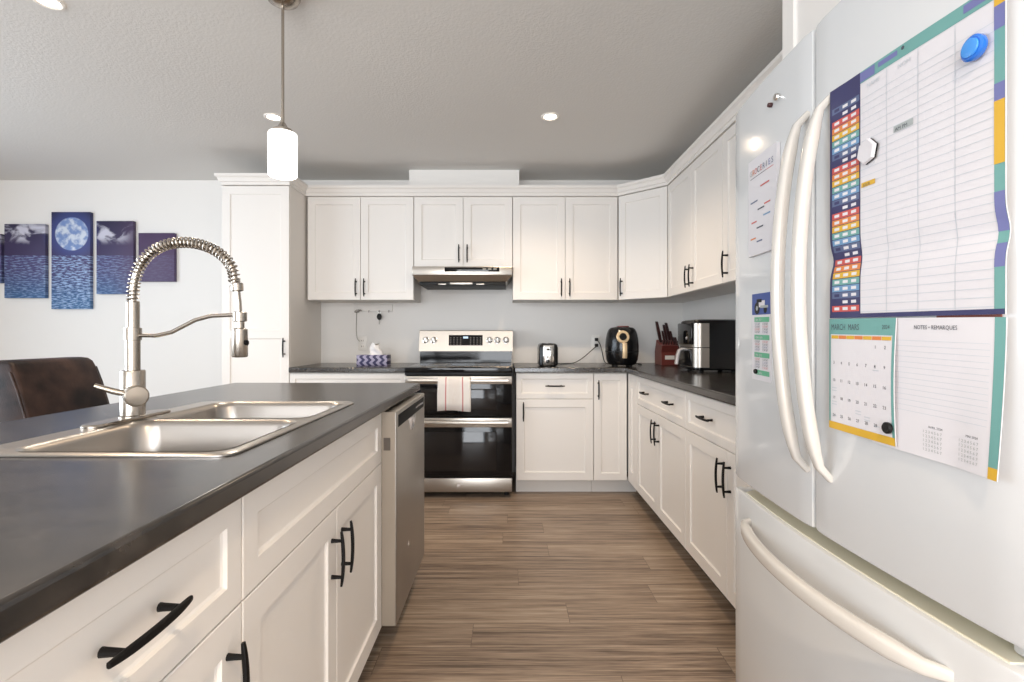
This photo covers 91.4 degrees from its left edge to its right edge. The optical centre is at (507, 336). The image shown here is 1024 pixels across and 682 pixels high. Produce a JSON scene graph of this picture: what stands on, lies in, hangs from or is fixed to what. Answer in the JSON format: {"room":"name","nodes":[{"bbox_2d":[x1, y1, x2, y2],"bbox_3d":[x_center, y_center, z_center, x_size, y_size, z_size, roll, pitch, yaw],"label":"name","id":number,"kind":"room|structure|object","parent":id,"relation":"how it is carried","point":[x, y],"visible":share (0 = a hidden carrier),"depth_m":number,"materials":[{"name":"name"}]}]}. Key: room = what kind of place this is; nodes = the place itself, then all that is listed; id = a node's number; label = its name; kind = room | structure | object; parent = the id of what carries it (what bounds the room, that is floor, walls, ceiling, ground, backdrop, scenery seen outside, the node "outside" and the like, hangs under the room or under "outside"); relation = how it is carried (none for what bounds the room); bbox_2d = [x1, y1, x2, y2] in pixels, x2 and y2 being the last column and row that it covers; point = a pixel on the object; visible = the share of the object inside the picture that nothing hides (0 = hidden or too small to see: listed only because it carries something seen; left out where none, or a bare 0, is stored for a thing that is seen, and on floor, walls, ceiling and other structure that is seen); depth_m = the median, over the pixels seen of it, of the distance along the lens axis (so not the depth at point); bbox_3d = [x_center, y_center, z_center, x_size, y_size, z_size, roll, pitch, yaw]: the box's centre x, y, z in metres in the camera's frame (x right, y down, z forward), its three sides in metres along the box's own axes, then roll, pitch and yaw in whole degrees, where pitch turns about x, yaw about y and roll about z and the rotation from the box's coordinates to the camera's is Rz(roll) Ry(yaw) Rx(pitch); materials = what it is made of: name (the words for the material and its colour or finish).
{"room":"kitchen","nodes":[
{"label":"kitchen","id":0,"kind":"room"},
{"bbox_2d":[0,180,682,471],"bbox_3d":[-1.580,-0.086,4.230,6.280,2.440,0.100,0,0,0],"label":"wall","id":1,"kind":"structure","parent":0,"point":[190,358],"depth_m":4.18,"materials":[{"name":"white paint"}]},
{"bbox_2d":[0,234,3,282],"bbox_3d":[-4.368,-0.647,4.163,0.328,0.407,0.031,0,0,0],"label":"picture","id":2,"kind":"object","parent":1,"relation":"attached to","point":[1,235],"visible":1,"depth_m":4.15},
{"bbox_2d":[4,224,48,297],"bbox_3d":[-4.009,-0.627,4.163,0.340,0.614,0.031,0,0,0],"label":"picture","id":3,"kind":"object","parent":1,"relation":"attached to","point":[26,246],"visible":1,"depth_m":4.15},
{"bbox_2d":[51,212,92,308],"bbox_3d":[-3.627,-0.631,4.163,0.324,0.805,0.031,0,0,0],"label":"picture","id":4,"kind":"object","parent":1,"relation":"attached to","point":[71,232],"visible":1,"depth_m":4.15},
{"bbox_2d":[96,221,135,293],"bbox_3d":[-3.262,-0.656,4.163,0.307,0.606,0.031,0,0,0],"label":"picture","id":5,"kind":"object","parent":1,"relation":"attached to","point":[115,240],"visible":0.8,"depth_m":4.15},
{"bbox_2d":[138,233,176,281],"bbox_3d":[-2.917,-0.658,4.163,0.299,0.402,0.031,0,0,0],"label":"picture","id":6,"kind":"object","parent":1,"relation":"attached to","point":[163,268],"visible":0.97,"depth_m":4.15},
{"bbox_2d":[358,337,366,350],"bbox_3d":[-1.215,0.059,4.175,0.072,0.116,0.009,0,0,0],"label":"wall outlet","id":7,"kind":"object","parent":1,"relation":"attached to","point":[362,345],"visible":1,"depth_m":4.17,"materials":[{"name":"white plastic"}]},
{"bbox_2d":[308,197,420,302],"bbox_3d":[-1.136,-0.681,3.997,0.818,0.800,0.362,0,0,0],"label":"upper cabinet","id":8,"kind":"object","parent":1,"relation":"attached to","point":[361,249],"visible":1,"depth_m":3.86,"materials":[{"name":"white wood"}]},
{"bbox_2d":[305,51,781,196],"bbox_3d":[0.304,-1.119,3.276,3.633,0.074,1.640,0,0,41],"label":"trim","id":9,"kind":"structure","parent":8,"relation":"on","point":[726,119],"depth_m":3.82,"materials":[{"name":"white wood"}]},
{"bbox_2d":[354,304,391,312],"bbox_3d":[-1.125,-0.235,4.157,0.320,0.072,0.044,0,0,0],"label":"strip","id":10,"kind":"object","parent":1,"relation":"attached to","point":[364,307],"visible":1,"depth_m":4.17,"materials":[{"name":"white paint"}]},
{"bbox_2d":[377,311,381,323],"bbox_3d":[-1.066,-0.155,4.141,0.040,0.107,0.014,0,0,0],"label":"key fob","id":11,"kind":"object","parent":10,"relation":"hanging from","point":[379,316],"visible":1,"depth_m":4.14,"materials":[{"name":"black plastic"}]},
{"bbox_2d":[414,197,511,265],"bbox_3d":[-0.345,-0.805,3.997,0.758,0.551,0.362,0,0,0],"label":"upper cabinet","id":12,"kind":"object","parent":1,"relation":"attached to","point":[448,231],"visible":0.98,"depth_m":3.86,"materials":[{"name":"white wood"}]},
{"bbox_2d":[412,266,511,289],"bbox_3d":[-0.345,-0.459,3.970,0.754,0.138,0.417,0,0,0],"label":"range hood","id":13,"kind":"object","parent":12,"relation":"attached to","point":[429,277],"visible":1,"depth_m":3.78,"materials":[{"name":"silver metal"}]},
{"bbox_2d":[450,282,471,283],"bbox_3d":[-0.355,-0.404,3.826,0.170,0.016,0.058,0,0,0],"label":"lamp","id":14,"kind":"object","parent":13,"relation":"on","point":[450,282],"depth_m":3.80,"materials":[{"name":"white plastic"}]},
{"bbox_2d":[409,170,518,198],"bbox_3d":[-0.344,-1.228,4.050,0.863,0.155,0.260,0,0,0],"label":"trim","id":15,"kind":"structure","parent":1,"relation":"attached to","point":[416,177],"depth_m":3.92,"materials":[{"name":"white paint"}]},
{"bbox_2d":[512,197,616,302],"bbox_3d":[0.441,-0.681,3.997,0.808,0.800,0.362,0,0,0],"label":"upper cabinet","id":16,"kind":"object","parent":1,"relation":"attached to","point":[564,249],"visible":1,"depth_m":3.86,"materials":[{"name":"white wood"}]},
{"bbox_2d":[592,335,599,348],"bbox_3d":[0.735,0.049,4.175,0.072,0.116,0.009,0,0,0],"label":"wall outlet","id":17,"kind":"object","parent":1,"relation":"attached to","point":[594,342],"visible":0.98,"depth_m":4.17,"materials":[{"name":"white plastic"}]},
{"bbox_2d":[611,186,709,302],"bbox_3d":[1.152,-0.681,3.876,0.611,0.800,0.604,0,0,0],"label":"upper cabinet","id":18,"kind":"object","parent":1,"relation":"attached to","point":[642,217],"visible":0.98,"depth_m":3.72,"materials":[{"name":"white wood"}]},
{"bbox_2d":[0,0,781,179],"bbox_3d":[-1.580,-1.346,0.480,6.280,0.080,7.600,0,0,0],"label":"ceiling","id":19,"kind":"structure","parent":0,"point":[90,89],"depth_m":2.59,"materials":[{"name":"white paint"}]},
{"bbox_2d":[33,0,65,10],"bbox_3d":[-1.790,-1.302,1.945,0.108,0.006,0.108,0,0,0],"label":"recessed light","id":20,"kind":"object","parent":19,"relation":"in","point":[58,5],"visible":1,"depth_m":1.96,"materials":[{"name":"white plastic"}]},
{"bbox_2d":[263,113,280,121],"bbox_3d":[-1.395,-1.302,2.975,0.108,0.006,0.108,0,0,0],"label":"recessed light","id":21,"kind":"object","parent":19,"relation":"in","point":[270,116],"visible":0.89,"depth_m":2.96,"materials":[{"name":"white plastic"}]},
{"bbox_2d":[268,0,300,179],"bbox_3d":[-0.856,-0.957,1.900,0.128,0.698,0.128,0,0,0],"label":"pendant light","id":22,"kind":"object","parent":19,"relation":"hanging from","point":[282,142],"visible":1,"depth_m":1.87,"materials":[{"name":"white glass"}]},
{"bbox_2d":[541,113,558,120],"bbox_3d":[0.250,-1.302,2.968,0.108,0.006,0.108,0,0,0],"label":"recessed light","id":23,"kind":"object","parent":19,"relation":"in","point":[547,116],"visible":1,"depth_m":2.96,"materials":[{"name":"white plastic"}]},
{"bbox_2d":[358,472,735,681],"bbox_3d":[-1.580,1.164,0.480,6.280,0.060,7.600,0,0,0],"label":"floor","id":24,"kind":"structure","parent":0,"point":[591,586],"depth_m":2.15,"materials":[{"name":"brown wood"}]},
{"bbox_2d":[0,357,109,422],"bbox_3d":[-1.755,0.615,2.192,0.680,1.038,0.443,0,0,0],"label":"dining chair","id":25,"kind":"object","parent":24,"relation":"on","point":[29,388],"visible":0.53,"depth_m":2.10,"materials":[{"name":"brown leather"}]},
{"bbox_2d":[0,498,249,681],"bbox_3d":[-0.730,0.696,0.588,0.634,0.876,0.505,0,0,0],"label":"base cabinet","id":26,"kind":"object","parent":24,"relation":"on","point":[173,614],"visible":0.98,"depth_m":0.64,"materials":[{"name":"white wood"}]},
{"bbox_2d":[0,383,419,643],"bbox_3d":[-0.862,0.238,1.343,0.887,0.036,2.085,0,0,0],"label":"countertop","id":27,"kind":"structure","parent":26,"relation":"on","point":[68,525],"depth_m":0.73,"materials":[{"name":"grey laminate"}]},
{"bbox_2d":[80,237,248,428],"bbox_3d":[-0.844,-0.022,1.290,0.353,0.471,0.270,0,0,0],"label":"kitchen faucet","id":28,"kind":"object","parent":27,"relation":"on","point":[132,392],"visible":1,"depth_m":1.28,"materials":[{"name":"silver metal"}]},
{"bbox_2d":[0,401,353,456],"bbox_3d":[-0.757,0.311,1.286,0.506,0.197,0.756,0,0,0],"label":"sink","id":29,"kind":"object","parent":27,"relation":"in","point":[207,428],"visible":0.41,"depth_m":1.26,"materials":[{"name":"silver metal"}]},
{"bbox_2d":[222,186,320,384],"bbox_3d":[-1.804,0.026,3.857,0.483,2.215,0.642,0,0,0],"label":"pantry cabinet","id":30,"kind":"object","parent":24,"relation":"on","point":[265,228],"visible":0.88,"depth_m":3.58,"materials":[{"name":"white wood"}]},
{"bbox_2d":[214,173,307,197],"bbox_3d":[-1.804,-1.119,3.857,0.551,0.074,0.641,0,0,0],"label":"trim","id":31,"kind":"structure","parent":30,"relation":"on","point":[226,179],"depth_m":3.56,"materials":[{"name":"white wood"}]},
{"bbox_2d":[240,414,380,681],"bbox_3d":[-0.730,0.696,1.305,0.634,0.876,0.926,0,0,0],"label":"base cabinet","id":32,"kind":"object","parent":24,"relation":"on","point":[310,602],"visible":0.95,"depth_m":1.18,"materials":[{"name":"white wood"}]},
{"bbox_2d":[290,373,405,382],"bbox_3d":[-1.143,0.696,3.853,0.835,0.876,0.634,0,0,0],"label":"base cabinet","id":33,"kind":"object","parent":24,"relation":"on","point":[294,377],"visible":0.02,"depth_m":3.57,"materials":[{"name":"white wood"}]},
{"bbox_2d":[289,363,417,372],"bbox_3d":[-1.142,0.238,3.861,0.832,0.036,0.633,0,0,0],"label":"countertop","id":34,"kind":"structure","parent":33,"relation":"on","point":[320,367],"depth_m":3.55,"materials":[{"name":"grey laminate"}]},
{"bbox_2d":[356,343,390,365],"bbox_3d":[-1.024,0.133,3.817,0.232,0.172,0.115,0,0,0],"label":"tissue box","id":35,"kind":"object","parent":34,"relation":"on","point":[375,357],"visible":1,"depth_m":3.76,"materials":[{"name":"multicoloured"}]},
{"bbox_2d":[381,393,423,625],"bbox_3d":[-0.711,0.700,2.069,0.637,0.868,0.595,0,0,0],"label":"dishwasher","id":36,"kind":"object","parent":24,"relation":"on","point":[402,424],"visible":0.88,"depth_m":1.85,"materials":[{"name":"grey metal"}]},
{"bbox_2d":[404,330,512,494],"bbox_3d":[-0.343,0.542,3.791,0.762,1.184,0.699,0,0,0],"label":"range","id":37,"kind":"object","parent":24,"relation":"on","point":[471,451],"visible":0.9,"depth_m":3.50,"materials":[{"name":"silver"}]},
{"bbox_2d":[437,377,470,411],"bbox_3d":[-0.370,0.398,3.448,0.231,0.236,0.050,0,0,0],"label":"dish towel","id":38,"kind":"object","parent":37,"relation":"hanging from","point":[453,393],"visible":1,"depth_m":3.42,"materials":[{"name":"fabric"}]},
{"bbox_2d":[404,363,512,372],"bbox_3d":[-0.346,0.234,3.774,0.756,0.036,0.572,0,0,0],"label":"cooktop","id":39,"kind":"object","parent":37,"relation":"in","point":[420,367],"depth_m":3.49,"materials":[{"name":"black glass"}]},
{"bbox_2d":[515,373,592,491],"bbox_3d":[0.334,0.696,3.853,0.552,0.876,0.634,0,0,0],"label":"base cabinet","id":40,"kind":"object","parent":24,"relation":"on","point":[554,411],"visible":1,"depth_m":3.58,"materials":[{"name":"white wood"}]},
{"bbox_2d":[591,373,635,491],"bbox_3d":[0.775,0.696,3.853,0.326,0.876,0.634,0,0,0],"label":"base cabinet","id":41,"kind":"object","parent":24,"relation":"on","point":[609,389],"visible":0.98,"depth_m":3.58,"materials":[{"name":"white wood"}]},
{"bbox_2d":[628,373,702,570],"bbox_3d":[1.140,0.696,2.992,0.634,0.876,1.156,0,0,0],"label":"base cabinet","id":42,"kind":"object","parent":24,"relation":"on","point":[656,410],"visible":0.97,"depth_m":2.83,"materials":[{"name":"white wood"}]},
{"bbox_2d":[686,391,750,609],"bbox_3d":[1.140,0.696,1.958,0.634,0.876,0.912,0,0,0],"label":"base cabinet","id":43,"kind":"object","parent":24,"relation":"on","point":[712,480],"visible":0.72,"depth_m":2.12,"materials":[{"name":"white wood"}]},
{"bbox_2d":[514,363,735,405],"bbox_3d":[0.752,0.238,2.839,1.412,0.036,2.678,0,0,0],"label":"countertop","id":44,"kind":"structure","parent":43,"relation":"on","point":[719,385],"depth_m":2.97,"materials":[{"name":"grey laminate"}]},
{"bbox_2d":[537,343,557,365],"bbox_3d":[0.296,0.135,3.739,0.140,0.169,0.262,0,0,0],"label":"toaster","id":45,"kind":"object","parent":44,"relation":"on","point":[547,353],"visible":1,"depth_m":3.63,"materials":[{"name":"silver metal"}]},
{"bbox_2d":[558,344,597,363],"bbox_3d":[0.539,0.140,4.023,0.507,0.159,0.072,0,0,-38],"label":"power cord","id":46,"kind":"object","parent":45,"relation":"attached to","point":[596,345],"visible":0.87,"depth_m":4.08,"materials":[{"name":"black plastic"}]},
{"bbox_2d":[595,338,641,364],"bbox_3d":[0.875,0.116,3.988,0.148,0.208,0.472,0,0,-44],"label":"power cord","id":47,"kind":"object","parent":44,"relation":"on","point":[596,339],"visible":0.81,"depth_m":4.07,"materials":[{"name":"black plastic"}]},
{"bbox_2d":[605,326,638,366],"bbox_3d":[0.844,0.071,3.704,0.245,0.298,0.244,0,0,-41],"label":"air fryer","id":48,"kind":"object","parent":44,"relation":"on","point":[621,343],"visible":1,"depth_m":3.61,"materials":[{"name":"black plastic"}]},
{"bbox_2d":[605,343,638,357],"bbox_3d":[0.844,0.101,3.688,0.244,0.111,0.278,0,0,0],"label":"basket","id":49,"kind":"object","parent":48,"relation":"on","point":[612,350],"depth_m":3.60,"materials":[{"name":"black plastic"}]},
{"bbox_2d":[655,337,678,364],"bbox_3d":[1.257,0.112,3.883,0.184,0.214,0.214,0,0,0],"label":"knife block","id":50,"kind":"object","parent":44,"relation":"on","point":[664,354],"visible":0.71,"depth_m":3.80,"materials":[{"name":"red wood"}]},
{"bbox_2d":[655,321,661,341],"bbox_3d":[1.161,-0.036,3.855,0.081,0.160,0.030,0,0,-38],"label":"kitchen knife","id":51,"kind":"object","parent":50,"relation":"on","point":[656,322],"visible":1,"depth_m":3.84,"materials":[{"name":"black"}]},
{"bbox_2d":[662,325,667,340],"bbox_3d":[1.216,-0.027,3.868,0.066,0.131,0.024,0,0,-38],"label":"kitchen knife","id":52,"kind":"object","parent":50,"relation":"in","point":[664,328],"visible":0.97,"depth_m":3.86,"materials":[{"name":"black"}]},
{"bbox_2d":[665,323,670,339],"bbox_3d":[1.242,-0.039,3.888,0.070,0.136,0.028,0,0,-38],"label":"kitchen knife","id":53,"kind":"object","parent":50,"relation":"in","point":[666,324],"visible":0.95,"depth_m":3.88,"materials":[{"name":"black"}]},
{"bbox_2d":[674,319,735,371],"bbox_3d":[1.248,0.058,3.170,0.394,0.324,0.305,0,0,0],"label":"air fryer","id":54,"kind":"object","parent":44,"relation":"on","point":[705,344],"visible":0.95,"depth_m":3.02,"materials":[{"name":"black plastic"}]},
{"bbox_2d":[680,347,708,367],"bbox_3d":[1.171,0.129,3.170,0.090,0.118,0.305,0,0,0],"label":"basket","id":55,"kind":"object","parent":54,"relation":"on","point":[690,357],"depth_m":3.04,"materials":[{"name":"silver metal"}]},
{"bbox_2d":[736,0,1023,681],"bbox_3d":[0.989,0.258,0.998,0.902,1.753,0.790,0,0,0],"label":"fridge","id":56,"kind":"object","parent":24,"relation":"on","point":[859,559],"visible":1,"depth_m":0.93,"materials":[{"name":"white metal"}]},
{"bbox_2d":[752,292,771,382],"bbox_3d":[0.613,0.001,1.211,0.003,0.214,0.102,0,0,3],"label":"calendar","id":57,"kind":"object","parent":56,"relation":"attached to","point":[761,314],"visible":0.98,"depth_m":1.21,"materials":[{"name":"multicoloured paper"}]},
{"bbox_2d":[748,142,779,257],"bbox_3d":[0.609,-0.318,1.194,0.010,0.240,0.149,0,0,3],"label":"pad","id":58,"kind":"object","parent":56,"relation":"attached to","point":[763,171],"visible":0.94,"depth_m":1.19,"materials":[{"name":"white paper"}]},
{"bbox_2d":[773,93,780,100],"bbox_3d":[0.606,-0.540,1.128,0.009,0.017,0.017,0,0,0],"label":"magnet","id":59,"kind":"object","parent":56,"relation":"attached to","point":[776,97],"visible":1,"depth_m":1.12,"materials":[{"name":"silver metal"}]},
{"bbox_2d":[829,0,1010,481],"bbox_3d":[0.611,-0.137,0.776,0.024,0.635,0.309,0,0,-2],"label":"wall calendar","id":60,"kind":"object","parent":56,"relation":"attached to","point":[922,228],"visible":1,"depth_m":0.73,"materials":[{"name":"white paper"}]},
{"bbox_2d":[857,138,877,164],"bbox_3d":[0.600,-0.309,0.835,0.008,0.041,0.041,0,0,0],"label":"magnet","id":61,"kind":"object","parent":60,"relation":"attached to","point":[867,151],"visible":1,"depth_m":0.83,"materials":[{"name":"white plastic"}]},
{"bbox_2d":[881,422,892,433],"bbox_3d":[0.596,0.144,0.787,0.006,0.018,0.018,0,0,0],"label":"magnet","id":62,"kind":"object","parent":60,"relation":"attached to","point":[887,428],"visible":1,"depth_m":0.78,"materials":[{"name":"black plastic"}]},
{"bbox_2d":[960,33,987,61],"bbox_3d":[0.609,-0.378,0.655,0.012,0.033,0.033,0,0,0],"label":"magnet","id":63,"kind":"object","parent":60,"relation":"attached to","point":[974,47],"visible":1,"depth_m":0.65,"materials":[{"name":"blue plastic"}]},
{"bbox_2d":[683,293,735,320],"bbox_3d":[1.510,-0.086,0.430,0.100,2.440,7.500,0,0,0],"label":"wall","id":64,"kind":"structure","parent":0,"point":[723,306],"depth_m":3.57,"materials":[{"name":"white paint"}]},
{"bbox_2d":[668,135,735,296],"bbox_3d":[1.282,-0.681,3.114,0.352,0.800,0.912,0,0,0],"label":"upper cabinet","id":65,"kind":"object","parent":64,"relation":"attached to","point":[695,197],"visible":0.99,"depth_m":3.04,"materials":[{"name":"white wood"}]},
{"bbox_2d":[721,123,735,283],"bbox_3d":[1.282,-0.681,2.088,0.352,0.800,1.135,0,0,0],"label":"upper cabinet","id":66,"kind":"object","parent":64,"relation":"attached to","point":[728,256],"visible":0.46,"depth_m":2.59,"materials":[{"name":"white wood"}]},
{"bbox_2d":[782,0,840,59],"bbox_3d":[1.116,-0.883,1.015,0.684,0.395,0.920,0,0,0],"label":"upper cabinet","id":67,"kind":"object","parent":64,"relation":"attached to","point":[799,17],"visible":0.11,"depth_m":1.40,"materials":[{"name":"white wood"}]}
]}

